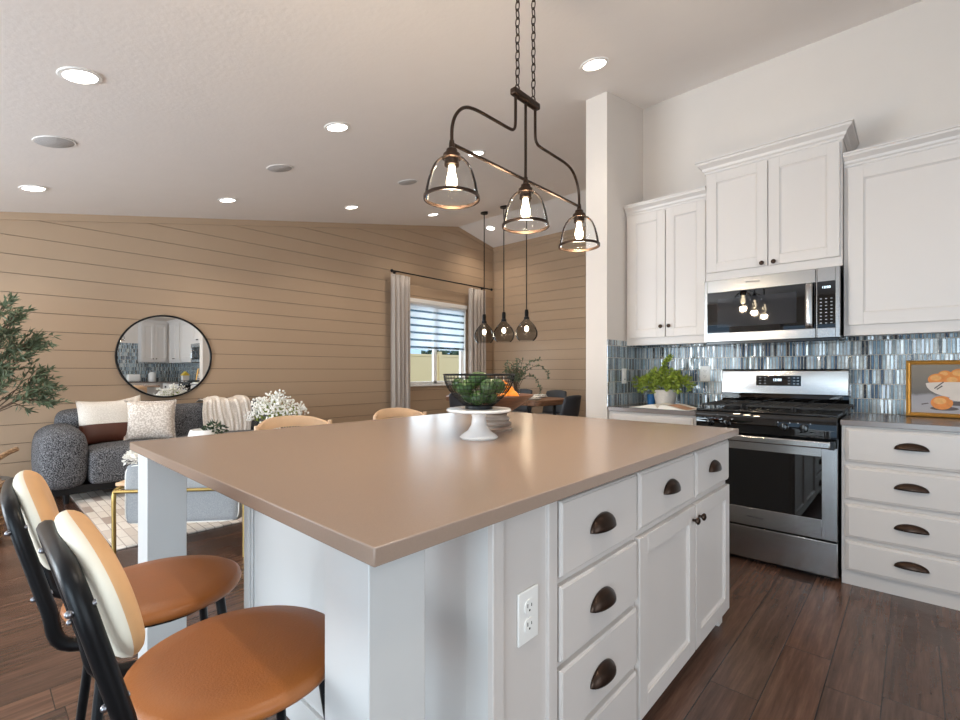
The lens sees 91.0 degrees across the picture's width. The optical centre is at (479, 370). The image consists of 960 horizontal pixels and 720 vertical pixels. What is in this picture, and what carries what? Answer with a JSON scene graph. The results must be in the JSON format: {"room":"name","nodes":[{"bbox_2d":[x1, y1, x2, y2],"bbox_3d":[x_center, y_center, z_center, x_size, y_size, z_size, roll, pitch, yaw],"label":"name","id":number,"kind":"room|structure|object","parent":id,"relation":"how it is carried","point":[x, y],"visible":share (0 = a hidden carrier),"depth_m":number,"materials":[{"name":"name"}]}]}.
{"room":"kitchen","nodes":[
{"label":"kitchen","id":0,"kind":"room"},
{"bbox_2d":[0,220,492,476],"bbox_3d":[-3.257,-0.873,5.950,0.150,4.116,10.550,0,0,43],"label":"wall","id":1,"kind":"structure","parent":0,"point":[304,313],"depth_m":6.00,"materials":[{"name":"beige wood"}]},
{"bbox_2d":[115,315,211,397],"bbox_3d":[-3.609,-0.167,5.433,0.028,0.950,0.950,0,0,43],"label":"round mirror","id":2,"kind":"object","parent":1,"relation":"attached to","point":[161,356],"visible":1,"depth_m":5.41,"materials":[{"name":"black metal"}]},
{"bbox_2d":[0,212,492,250],"bbox_3d":[-3.214,-1.984,5.876,0.014,1.482,10.300,0,0,43],"label":"trim","id":3,"kind":"structure","parent":1,"relation":"attached to","point":[28,216],"depth_m":5.72,"materials":[{"name":"wood"}]},
{"bbox_2d":[410,298,466,386],"bbox_3d":[-0.784,-0.495,8.573,0.160,1.520,1.500,0,0,43],"label":"window","id":4,"kind":"structure","parent":1,"relation":"in","point":[462,354],"depth_m":8.61,"materials":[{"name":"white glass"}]},
{"bbox_2d":[410,303,464,350],"bbox_3d":[-0.773,-0.771,8.563,0.060,0.783,1.396,0,0,43],"label":"window blind","id":5,"kind":"object","parent":4,"relation":"attached to","point":[431,327],"visible":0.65,"depth_m":8.54,"materials":[{"name":"white fabric"}]},
{"bbox_2d":[390,269,492,290],"bbox_3d":[-0.627,-1.635,8.605,0.123,0.052,2.511,0,0,43],"label":"curtain rod","id":6,"kind":"object","parent":1,"relation":"attached to","point":[391,270],"visible":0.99,"depth_m":8.39,"materials":[{"name":"black metal"}]},
{"bbox_2d":[391,274,409,417],"bbox_3d":[-1.311,-0.210,7.808,0.084,2.750,0.402,0,0,43],"label":"curtain","id":7,"kind":"object","parent":6,"relation":"hanging from","point":[400,284],"visible":0.77,"depth_m":7.82,"materials":[{"name":"beige fabric"}]},
{"bbox_2d":[468,288,485,388],"bbox_3d":[-0.052,-0.210,9.177,0.083,2.750,0.441,0,0,43],"label":"curtain","id":8,"kind":"object","parent":6,"relation":"hanging from","point":[476,351],"visible":0.53,"depth_m":9.11,"materials":[{"name":"beige fabric"}]},
{"bbox_2d":[493,251,493,376],"bbox_3d":[0.276,-0.631,9.649,0.016,3.632,0.020,0,0,43],"label":"trim","id":9,"kind":"structure","parent":1,"relation":"attached to","point":[493,251],"depth_m":9.64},
{"bbox_2d":[0,0,922,247],"bbox_3d":[0.572,-2.082,2.395,10.700,1.527,10.600,0,0,43],"label":"ceiling","id":10,"kind":"structure","parent":0,"point":[194,101],"depth_m":3.06,"materials":[{"name":"white paint"}]},
{"bbox_2d":[18,185,48,191],"bbox_3d":[-3.747,-1.533,3.962,0.189,0.042,0.185,0,0,37],"label":"recessed light","id":11,"kind":"object","parent":10,"relation":"in","point":[33,188],"visible":1,"depth_m":3.96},
{"bbox_2d":[32,136,76,147],"bbox_3d":[-2.858,-1.537,3.171,0.224,0.049,0.229,0,0,-42],"label":"ceiling speaker","id":12,"kind":"object","parent":10,"relation":"attached to","point":[46,141],"visible":1,"depth_m":3.16},
{"bbox_2d":[56,66,102,84],"bbox_3d":[-2.085,-1.537,2.461,0.189,0.042,0.185,0,0,37],"label":"recessed light","id":13,"kind":"object","parent":10,"relation":"in","point":[77,75],"visible":1,"depth_m":2.45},
{"bbox_2d":[218,198,236,202],"bbox_3d":[-2.718,-1.839,5.081,0.189,0.042,0.185,0,0,37],"label":"recessed light","id":14,"kind":"object","parent":10,"relation":"in","point":[225,200],"visible":1,"depth_m":5.07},
{"bbox_2d":[266,164,292,171],"bbox_3d":[-1.822,-1.845,4.297,0.224,0.049,0.229,0,0,-42],"label":"ceiling speaker","id":15,"kind":"object","parent":10,"relation":"attached to","point":[277,167],"visible":1,"depth_m":4.28},
{"bbox_2d":[324,122,349,131],"bbox_3d":[-1.076,-1.837,3.557,0.189,0.042,0.185,0,0,37],"label":"recessed light","id":16,"kind":"object","parent":10,"relation":"in","point":[334,126],"visible":1,"depth_m":3.55,"materials":[{"name":"white plastic"}]},
{"bbox_2d":[344,205,358,208],"bbox_3d":[-1.682,-2.143,6.179,0.189,0.042,0.185,0,0,37],"label":"recessed light","id":17,"kind":"object","parent":10,"relation":"in","point":[351,206],"visible":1,"depth_m":6.16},
{"bbox_2d":[398,179,417,184],"bbox_3d":[-0.819,-2.137,5.345,0.224,0.049,0.229,0,0,-42],"label":"ceiling speaker","id":18,"kind":"object","parent":10,"relation":"attached to","point":[407,181],"visible":1,"depth_m":5.33},
{"bbox_2d":[466,150,485,156],"bbox_3d":[-0.039,-2.139,4.641,0.189,0.042,0.185,0,0,37],"label":"recessed light","id":19,"kind":"object","parent":10,"relation":"in","point":[479,152],"visible":0.69,"depth_m":4.62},
{"bbox_2d":[474,211,493,342],"bbox_3d":[0.070,-1.551,7.788,0.336,2.172,0.336,0,0,43],"label":"globe pendant","id":20,"kind":"object","parent":10,"relation":"hanging from","point":[484,213],"visible":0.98,"depth_m":7.78,"materials":[{"name":"black metal"}]},
{"bbox_2d":[482,314,486,322],"bbox_3d":[0.070,-0.863,7.788,0.084,0.145,0.084,0,0,43],"label":"socket","id":21,"kind":"object","parent":20,"relation":"attached to","point":[484,315],"depth_m":7.76,"materials":[{"name":"black metal"}]},
{"bbox_2d":[486,226,495,229],"bbox_3d":[0.198,-2.660,8.784,0.189,0.042,0.185,0,0,37],"label":"recessed light","id":22,"kind":"object","parent":10,"relation":"in","point":[487,227],"visible":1,"depth_m":8.77,"materials":[{"name":"white plastic"}]},
{"bbox_2d":[493,205,513,341],"bbox_3d":[0.379,-1.551,7.504,0.336,2.172,0.336,0,0,43],"label":"globe pendant","id":23,"kind":"object","parent":10,"relation":"hanging from","point":[503,207],"visible":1,"depth_m":7.50,"materials":[{"name":"black metal"}]},
{"bbox_2d":[501,312,505,321],"bbox_3d":[0.379,-0.863,7.504,0.084,0.145,0.084,0,0,43],"label":"socket","id":24,"kind":"object","parent":23,"relation":"attached to","point":[503,319],"depth_m":7.48,"materials":[{"name":"black metal"}]},
{"bbox_2d":[423,0,599,251],"bbox_3d":[0.192,-1.202,1.981,0.199,1.196,1.059,0,0,43],"label":"linear chandelier","id":25,"kind":"object","parent":10,"relation":"hanging from","point":[451,157],"visible":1,"depth_m":1.95,"materials":[{"name":"brown metal"}]},
{"bbox_2d":[442,139,460,167],"bbox_3d":[-0.100,-0.767,1.665,0.068,0.092,0.068,0,0,43],"label":"socket","id":26,"kind":"object","parent":25,"relation":"attached to","point":[451,157],"depth_m":1.65,"materials":[{"name":"brown metal"}]},
{"bbox_2d":[518,177,533,200],"bbox_3d":[0.192,-0.767,1.981,0.068,0.092,0.068,0,0,43],"label":"socket","id":27,"kind":"object","parent":25,"relation":"attached to","point":[525,192],"depth_m":1.96,"materials":[{"name":"brown metal"}]},
{"bbox_2d":[572,203,585,223],"bbox_3d":[0.483,-0.767,2.298,0.068,0.092,0.068,0,0,43],"label":"socket","id":28,"kind":"object","parent":25,"relation":"attached to","point":[579,216],"depth_m":2.28,"materials":[{"name":"brown metal"}]},
{"bbox_2d":[516,200,537,340],"bbox_3d":[0.710,-1.551,7.199,0.336,2.172,0.336,0,0,43],"label":"globe pendant","id":29,"kind":"object","parent":10,"relation":"hanging from","point":[526,328],"visible":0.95,"depth_m":7.19,"materials":[{"name":"black metal"}]},
{"bbox_2d":[524,309,528,318],"bbox_3d":[0.710,-0.863,7.199,0.084,0.145,0.084,0,0,43],"label":"socket","id":30,"kind":"object","parent":29,"relation":"attached to","point":[526,311],"depth_m":7.17,"materials":[{"name":"black metal"}]},
{"bbox_2d":[580,56,608,71],"bbox_3d":[0.754,-2.020,3.110,0.189,0.042,0.185,0,0,37],"label":"recessed light","id":31,"kind":"object","parent":10,"relation":"in","point":[596,63],"visible":1,"depth_m":3.10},
{"bbox_2d":[0,496,959,719],"bbox_3d":[0.589,1.235,2.413,10.600,0.100,10.550,0,0,43],"label":"floor","id":32,"kind":"structure","parent":0,"point":[789,644],"depth_m":1.99,"materials":[{"name":"brown wood"}]},
{"bbox_2d":[0,447,18,536],"bbox_3d":[-3.510,0.867,3.200,0.442,0.636,0.442,0,0,-13],"label":"armchair","id":33,"kind":"object","parent":32,"relation":"on","point":[15,449],"visible":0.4,"depth_m":3.32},
{"bbox_2d":[0,480,3,533],"bbox_3d":[-3.510,0.985,3.200,0.420,0.400,0.420,0,0,43],"label":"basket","id":34,"kind":"object","parent":33,"relation":"on","point":[1,481],"depth_m":3.28,"materials":[{"name":"wicker"}]},
{"bbox_2d":[0,291,72,479],"bbox_3d":[-4.224,0.229,4.090,0.752,1.912,0.935,0,0,20],"label":"tree","id":35,"kind":"object","parent":32,"relation":"on","point":[33,345],"visible":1,"depth_m":4.20,"materials":[{"name":"green plant"}]},
{"bbox_2d":[0,470,241,719],"bbox_3d":[-0.860,0.705,1.182,0.475,0.960,0.380,0,0,-43],"label":"counter stool","id":36,"kind":"object","parent":32,"relation":"on","point":[166,590],"visible":0.73,"depth_m":1.08,"materials":[{"name":"brown leather"}]},
{"bbox_2d":[70,488,241,549],"bbox_3d":[-2.199,1.179,4.848,2.060,0.011,2.840,0,0,43],"label":"area rug","id":37,"kind":"object","parent":32,"relation":"on","point":[96,505],"visible":0.03,"depth_m":3.70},
{"bbox_2d":[31,400,299,503],"bbox_3d":[-3.237,0.778,5.137,0.880,0.815,2.380,0,0,43],"label":"sofa","id":38,"kind":"object","parent":37,"relation":"on","point":[61,454],"visible":0.27,"depth_m":4.25,"materials":[{"name":"grey fabric"}]},
{"bbox_2d":[75,399,132,444],"bbox_3d":[-3.680,0.500,4.649,0.190,0.430,0.462,0,0,37],"label":"throw pillow","id":39,"kind":"object","parent":38,"relation":"on","point":[106,421],"visible":0.91,"depth_m":4.58,"materials":[{"name":"white fabric"}]},
{"bbox_2d":[86,439,152,483],"bbox_3d":[-3.479,0.860,4.653,0.580,0.350,0.661,0,0,43],"label":"seat cushion","id":40,"kind":"object","parent":38,"relation":"on","point":[104,464],"depth_m":4.33,"materials":[{"name":"grey fabric"}]},
{"bbox_2d":[117,395,140,400],"bbox_3d":[-3.678,0.500,4.825,0.179,0.497,0.510,0,0,44],"label":"throw pillow","id":41,"kind":"object","parent":38,"relation":"on","point":[135,398],"visible":0.02,"depth_m":4.94,"materials":[{"name":"beige fabric"}]},
{"bbox_2d":[123,399,176,440],"bbox_3d":[-3.393,0.511,4.864,0.471,0.448,0.191,0,0,-40],"label":"throw pillow","id":42,"kind":"object","parent":38,"relation":"on","point":[154,420],"visible":0.8,"depth_m":4.81,"materials":[{"name":"beige fabric"}]},
{"bbox_2d":[176,430,253,437],"bbox_3d":[-2.904,0.860,5.278,0.580,0.350,1.041,0,0,43],"label":"seat cushion","id":43,"kind":"object","parent":38,"relation":"on","point":[181,433],"depth_m":5.22,"materials":[{"name":"grey fabric"}]},
{"bbox_2d":[196,395,251,430],"bbox_3d":[-3.068,0.520,5.620,0.408,0.459,0.543,0,0,43],"label":"throw blanket","id":44,"kind":"object","parent":38,"relation":"on","point":[230,411],"visible":0.88,"depth_m":5.51,"materials":[{"name":"beige fabric"}]},
{"bbox_3d":[-2.224,0.956,4.436,0.880,0.421,0.880,0,0,43],"label":"coffee table","id":45,"kind":"object","parent":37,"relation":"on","visible":0},
{"bbox_2d":[188,419,228,436],"bbox_3d":[-2.426,0.583,4.220,0.337,0.325,0.259,0,0,-20],"label":"trailing plant","id":46,"kind":"object","parent":45,"relation":"on","point":[205,430],"visible":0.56,"depth_m":4.20,"materials":[{"name":"green plant"}]},
{"bbox_2d":[243,389,308,428],"bbox_3d":[-1.999,0.462,4.655,0.564,0.567,0.533,0,0,-37],"label":"flowers","id":47,"kind":"object","parent":45,"relation":"on","point":[262,407],"visible":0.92,"depth_m":4.57,"materials":[{"name":"white plant"}]},
{"bbox_2d":[111,462,243,556],"bbox_3d":[-1.925,0.885,3.292,0.830,0.600,0.675,0,0,-7],"label":"lounge armchair","id":48,"kind":"object","parent":32,"relation":"on","point":[204,504],"visible":0.23,"depth_m":3.00,"materials":[{"name":"fabric"}]},
{"bbox_2d":[122,450,137,465],"bbox_3d":[-2.164,0.537,3.024,0.224,0.128,0.196,0,0,-7],"label":"flowers","id":49,"kind":"object","parent":48,"relation":"on","point":[131,455],"visible":0.26,"depth_m":2.96,"materials":[{"name":"white plant"}]},
{"bbox_2d":[126,462,241,523],"bbox_3d":[-1.898,0.777,3.066,0.690,0.385,0.150,0,0,-7],"label":"cushion","id":50,"kind":"object","parent":48,"relation":"on","point":[202,506],"depth_m":3.00,"materials":[{"name":"grey fabric"}]},
{"bbox_2d":[36,510,324,719],"bbox_3d":[-0.496,0.705,0.881,0.380,0.960,0.475,0,0,43],"label":"counter stool","id":51,"kind":"object","parent":32,"relation":"on","point":[253,663],"visible":0.99,"depth_m":0.79,"materials":[{"name":"leather"}]},
{"bbox_2d":[254,415,331,430],"bbox_3d":[-0.949,0.719,2.537,0.436,0.933,0.449,0,0,43],"label":"stool","id":52,"kind":"object","parent":32,"relation":"on","point":[290,420],"visible":0.09,"depth_m":2.68,"materials":[{"name":"beige fabric"}]},
{"bbox_2d":[373,408,426,419],"bbox_3d":[-0.460,0.719,3.099,0.436,0.933,0.449,0,0,43],"label":"stool","id":53,"kind":"object","parent":32,"relation":"on","point":[385,413],"visible":0.09,"depth_m":3.26,"materials":[{"name":"brown wood"}]},
{"bbox_2d":[138,439,728,719],"bbox_3d":[-0.039,0.744,1.988,1.531,0.883,2.011,0,0,43],"label":"kitchen island","id":54,"kind":"object","parent":32,"relation":"on","point":[630,572],"visible":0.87,"depth_m":1.23,"materials":[{"name":"white paint"}]},
{"bbox_2d":[130,412,738,566],"bbox_3d":[-0.061,0.286,2.015,1.602,0.031,2.041,0,0,43],"label":"island countertop","id":55,"kind":"structure","parent":54,"relation":"on","point":[378,492],"depth_m":1.31,"materials":[{"name":"brown stone"}]},
{"bbox_2d":[447,406,510,440],"bbox_3d":[-0.004,0.211,1.906,0.262,0.120,0.262,0,0,43],"label":"cake stand","id":56,"kind":"object","parent":55,"relation":"on","point":[478,430],"visible":0.91,"depth_m":1.86,"materials":[{"name":"white ceramic"}]},
{"bbox_2d":[443,374,514,409],"bbox_3d":[-0.004,0.082,1.906,0.291,0.142,0.291,0,0,43],"label":"fruit bowl","id":57,"kind":"object","parent":56,"relation":"on","point":[484,406],"visible":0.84,"depth_m":1.83,"materials":[{"name":"black metal"}]},
{"bbox_2d":[451,377,463,391],"bbox_3d":[-0.087,0.056,1.904,0.067,0.060,0.071,0,0,38],"label":"avocado","id":58,"kind":"object","parent":57,"relation":"in","point":[455,380],"visible":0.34,"depth_m":1.88,"materials":[{"name":"green food"}]},
{"bbox_2d":[456,380,474,395],"bbox_3d":[-0.058,0.066,1.864,0.075,0.062,0.062,0,0,-43],"label":"avocado","id":59,"kind":"object","parent":57,"relation":"in","point":[469,385],"visible":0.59,"depth_m":1.84,"materials":[{"name":"green food"}]},
{"bbox_2d":[461,390,475,402],"bbox_3d":[-0.039,0.106,1.934,0.082,0.060,0.059,0,0,3],"label":"avocado","id":60,"kind":"object","parent":57,"relation":"in","point":[466,400],"visible":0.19,"depth_m":1.91,"materials":[{"name":"green food"}]},
{"bbox_2d":[468,372,486,386],"bbox_3d":[-0.012,0.033,1.886,0.075,0.062,0.062,0,0,19],"label":"avocado","id":61,"kind":"object","parent":57,"relation":"in","point":[473,380],"visible":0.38,"depth_m":1.87,"materials":[{"name":"green food"}]},
{"bbox_2d":[470,390,488,404],"bbox_3d":[-0.004,0.106,1.858,0.067,0.060,0.071,0,0,-24],"label":"avocado","id":62,"kind":"object","parent":57,"relation":"in","point":[477,391],"visible":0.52,"depth_m":1.84,"materials":[{"name":"green food"}]},
{"bbox_2d":[481,379,494,394],"bbox_3d":[0.027,0.063,1.836,0.071,0.060,0.067,0,0,27],"label":"avocado","id":63,"kind":"object","parent":57,"relation":"in","point":[486,385],"visible":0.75,"depth_m":1.81,"materials":[{"name":"green food"}]},
{"bbox_2d":[485,393,496,402],"bbox_3d":[0.041,0.106,1.914,0.068,0.059,0.070,0,0,-36],"label":"avocado","id":64,"kind":"object","parent":57,"relation":"in","point":[493,399],"visible":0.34,"depth_m":1.88,"materials":[{"name":"green food"}]},
{"bbox_2d":[492,379,505,393],"bbox_3d":[0.073,0.061,1.894,0.062,0.063,0.073,0,0,-4],"label":"avocado","id":65,"kind":"object","parent":57,"relation":"in","point":[496,380],"visible":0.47,"depth_m":1.87,"materials":[{"name":"green food"}]},
{"bbox_2d":[486,393,533,431],"bbox_3d":[0.074,0.190,2.176,0.344,0.163,0.344,0,0,43],"label":"pedestal bowl","id":66,"kind":"object","parent":55,"relation":"on","point":[495,422],"visible":0.47,"depth_m":2.11,"materials":[{"name":"brown wood"}]},
{"bbox_2d":[490,393,533,414],"bbox_3d":[0.074,0.153,2.176,0.344,0.091,0.344,0,0,43],"label":"basin","id":67,"kind":"object","parent":66,"relation":"in","point":[512,402],"depth_m":2.06,"materials":[{"name":"brown wood"}]},
{"bbox_2d":[507,390,518,395],"bbox_3d":[0.141,0.125,2.182,0.081,0.079,0.082,0,0,43],"label":"orange","id":68,"kind":"object","parent":66,"relation":"in","point":[510,392],"visible":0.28,"depth_m":2.15,"materials":[{"name":"orange food"}]},
{"bbox_2d":[517,584,537,647],"bbox_3d":[0.111,0.560,1.083,0.009,0.120,0.076,0,0,43],"label":"wall outlet","id":69,"kind":"object","parent":54,"relation":"attached to","point":[527,600],"visible":1,"depth_m":1.07,"materials":[{"name":"white plastic"}]},
{"bbox_2d":[524,598,533,614],"bbox_3d":[0.113,0.539,1.081,0.003,0.033,0.034,0,0,43],"label":"receptacle","id":70,"kind":"object","parent":69,"relation":"attached to","point":[528,602],"depth_m":1.08,"materials":[{"name":"white plastic"}]},
{"bbox_2d":[524,616,533,632],"bbox_3d":[0.113,0.581,1.081,0.003,0.033,0.034,0,0,43],"label":"receptacle","id":71,"kind":"object","parent":69,"relation":"attached to","point":[528,620],"depth_m":1.08,"materials":[{"name":"white plastic"}]},
{"bbox_2d":[449,393,466,406],"bbox_3d":[-0.192,0.754,7.075,0.466,0.865,0.525,0,0,43],"label":"dining chair","id":72,"kind":"object","parent":32,"relation":"on","point":[453,402],"visible":0.1,"depth_m":6.92,"materials":[{"name":"black metal"}]},
{"bbox_2d":[446,396,563,414],"bbox_3d":[0.398,0.805,7.554,2.000,0.777,0.953,0,0,43],"label":"dining table","id":73,"kind":"object","parent":32,"relation":"on","point":[546,401],"visible":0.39,"depth_m":6.79,"materials":[{"name":"brown wood"}]},
{"bbox_2d":[502,357,549,393],"bbox_3d":[0.682,0.094,7.289,0.743,0.647,0.400,0,0,29],"label":"plant","id":74,"kind":"object","parent":73,"relation":"on","point":[517,377],"visible":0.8,"depth_m":7.33,"materials":[{"name":"green plant"}]},
{"bbox_2d":[511,389,531,412],"bbox_3d":[0.651,0.754,8.316,0.466,0.865,0.525,0,0,43],"label":"dining chair","id":75,"kind":"object","parent":32,"relation":"on","point":[523,409],"visible":0.28,"depth_m":8.42,"materials":[{"name":"black metal"}]},
{"bbox_2d":[537,390,566,414],"bbox_3d":[1.166,0.754,7.843,0.466,0.865,0.525,0,0,43],"label":"dining chair","id":76,"kind":"object","parent":32,"relation":"on","point":[551,393],"visible":0.28,"depth_m":8.00,"materials":[{"name":"black metal"}]},
{"bbox_2d":[560,395,580,416],"bbox_3d":[1.117,0.754,6.471,0.525,0.865,0.466,0,0,43],"label":"dining chair","id":77,"kind":"object","parent":32,"relation":"on","point":[570,406],"visible":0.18,"depth_m":6.25,"materials":[{"name":"black leather"}]},
{"bbox_2d":[609,411,695,424],"bbox_3d":[1.409,0.743,3.587,0.638,0.884,0.668,0,0,43],"label":"base cabinet","id":78,"kind":"object","parent":32,"relation":"on","point":[633,416],"visible":0.11,"depth_m":3.35,"materials":[{"name":"white paint"}]},
{"bbox_2d":[608,403,705,415],"bbox_3d":[1.418,0.286,3.592,0.635,0.030,0.637,0,0,43],"label":"countertop","id":79,"kind":"structure","parent":78,"relation":"on","point":[622,408],"depth_m":3.40,"materials":[{"name":"grey stone"}]},
{"bbox_2d":[647,394,654,404],"bbox_3d":[1.367,0.229,3.769,0.060,0.085,0.060,0,0,43],"label":"cup","id":80,"kind":"object","parent":79,"relation":"on","point":[650,397],"visible":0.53,"depth_m":3.75,"materials":[{"name":"ceramic"}]},
{"bbox_2d":[632,353,695,403],"bbox_3d":[1.416,0.066,3.657,0.454,0.411,0.404,0,0,7],"label":"potted plant","id":81,"kind":"object","parent":79,"relation":"on","point":[666,395],"visible":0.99,"depth_m":3.60,"materials":[{"name":"green plant"}]},
{"bbox_2d":[631,403,696,410],"bbox_3d":[1.350,0.255,3.418,0.260,0.031,0.450,0,0,-41],"label":"open book","id":82,"kind":"object","parent":79,"relation":"on","point":[664,406],"visible":0.9,"depth_m":3.33,"materials":[{"name":"paper"}]},
{"bbox_2d":[669,404,694,409],"bbox_3d":[1.413,0.252,3.306,0.150,0.026,0.143,0,0,-41],"label":"photo","id":83,"kind":"object","parent":82,"relation":"on","point":[678,406],"depth_m":3.30},
{"bbox_2d":[696,369,853,579],"bbox_3d":[1.917,0.586,3.081,0.782,1.199,0.705,0,0,43],"label":"gas range","id":84,"kind":"object","parent":32,"relation":"on","point":[784,480],"visible":0.92,"depth_m":2.84,"materials":[{"name":"silver metal"}]},
{"bbox_2d":[696,405,846,417],"bbox_3d":[1.911,0.253,3.093,0.754,0.016,0.590,0,0,43],"label":"cooktop","id":85,"kind":"object","parent":84,"relation":"in","point":[745,411],"depth_m":2.91,"materials":[{"name":"black metal"}]},
{"bbox_2d":[842,425,959,610],"bbox_3d":[2.501,0.743,2.584,0.780,0.884,0.667,0,0,43],"label":"base cabinet","id":86,"kind":"object","parent":32,"relation":"on","point":[901,487],"visible":0.99,"depth_m":2.45,"materials":[{"name":"white paint"}]},
{"bbox_2d":[840,412,959,432],"bbox_3d":[2.884,0.286,2.244,1.812,0.030,0.637,0,0,43],"label":"countertop","id":87,"kind":"structure","parent":86,"relation":"on","point":[894,421],"depth_m":2.54,"materials":[{"name":"grey stone"}]},
{"bbox_2d":[906,360,959,417],"bbox_3d":[2.737,0.104,2.719,0.420,0.334,0.077,0,0,43],"label":"framed painting","id":88,"kind":"object","parent":87,"relation":"on","point":[932,386],"visible":1,"depth_m":2.78,"materials":[{"name":"paint"}]},
{"bbox_2d":[494,231,585,416],"bbox_3d":[1.992,-0.691,8.187,4.750,3.752,0.150,0,0,43],"label":"wall","id":89,"kind":"structure","parent":0,"point":[556,278],"depth_m":8.81,"materials":[{"name":"beige wood"}]},
{"bbox_2d":[493,226,585,250],"bbox_3d":[1.908,-2.484,8.153,4.444,0.075,0.014,0,0,43],"label":"trim","id":90,"kind":"structure","parent":89,"relation":"attached to","point":[571,231],"depth_m":8.90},
{"bbox_2d":[586,91,642,418],"bbox_3d":[2.255,-0.770,5.116,0.179,3.910,4.015,0,0,43],"label":"wall partition","id":91,"kind":"structure","parent":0,"point":[614,125],"depth_m":3.67,"materials":[{"name":"white paint"}]},
{"bbox_2d":[643,0,959,414],"bbox_3d":[2.927,-0.548,2.749,4.013,3.465,0.150,0,0,43],"label":"wall","id":92,"kind":"structure","parent":0,"point":[897,73],"depth_m":3.19,"materials":[{"name":"white paint"}]},
{"bbox_2d":[624,186,706,345],"bbox_3d":[1.501,-0.760,3.699,0.612,1.114,0.378,0,0,43],"label":"upper cabinet","id":93,"kind":"object","parent":92,"relation":"attached to","point":[666,235],"visible":0.93,"depth_m":3.57,"materials":[{"name":"white paint"}]},
{"bbox_2d":[695,117,859,281],"bbox_3d":[2.000,-1.061,3.216,0.889,0.851,0.415,0,0,43],"label":"upper cabinet","id":94,"kind":"object","parent":92,"relation":"attached to","point":[777,205],"visible":0.96,"depth_m":3.05,"materials":[{"name":"white paint"}]},
{"bbox_2d":[705,266,846,346],"bbox_3d":[1.985,-0.405,3.200,0.762,0.444,0.458,0,0,43],"label":"microwave oven","id":95,"kind":"object","parent":94,"relation":"attached to","point":[802,306],"visible":1,"depth_m":3.03,"materials":[{"name":"silver metal"}]},
{"bbox_2d":[607,332,959,414],"bbox_3d":[2.235,-0.222,2.108,3.863,0.986,1.730,0,0,43],"label":"backsplash","id":96,"kind":"structure","parent":92,"relation":"attached to","point":[876,364],"depth_m":3.28,"materials":[{"name":"tile"}]},
{"bbox_2d":[622,368,626,383],"bbox_3d":[1.151,0.040,3.764,0.010,0.120,0.076,0,0,43],"label":"wall outlet","id":97,"kind":"object","parent":96,"relation":"attached to","point":[624,371],"visible":1,"depth_m":3.76,"materials":[{"name":"white plastic"}]},
{"bbox_2d":[700,366,709,380],"bbox_3d":[1.765,0.020,3.699,0.076,0.120,0.009,0,0,43],"label":"wall outlet","id":98,"kind":"object","parent":96,"relation":"attached to","point":[704,370],"visible":1,"depth_m":3.70,"materials":[{"name":"white plastic"}]},
{"bbox_2d":[843,124,959,336],"bbox_3d":[2.712,-0.761,2.593,1.109,1.096,0.367,0,0,43],"label":"upper cabinet","id":99,"kind":"object","parent":92,"relation":"attached to","point":[902,196],"visible":1,"depth_m":2.68,"materials":[{"name":"white paint"}]},
{"label":"outside","id":100,"kind":"structure","parent":0,"visible":0},
{"bbox_3d":[-7.897,1.385,14.053,17.350,0.100,22.000,0,0,43],"label":"lawn","id":101,"kind":"structure","parent":100,"visible":0},
{"bbox_2d":[410,352,458,381],"bbox_3d":[-2.153,0.360,14.206,0.120,1.950,14.000,0,0,43],"label":"vinyl fence","id":102,"kind":"object","parent":101,"relation":"on","point":[420,364],"visible":0.07,"depth_m":14.83,"materials":[{"name":"beige plastic"}]},
{"bbox_2d":[421,350,458,354],"bbox_3d":[-1.510,0.031,23.448,2.140,2.588,3.188,0,0,43],"label":"hedge","id":103,"kind":"object","parent":101,"relation":"on","point":[444,352],"visible":0.11,"depth_m":22.72,"materials":[{"name":"green plant"}]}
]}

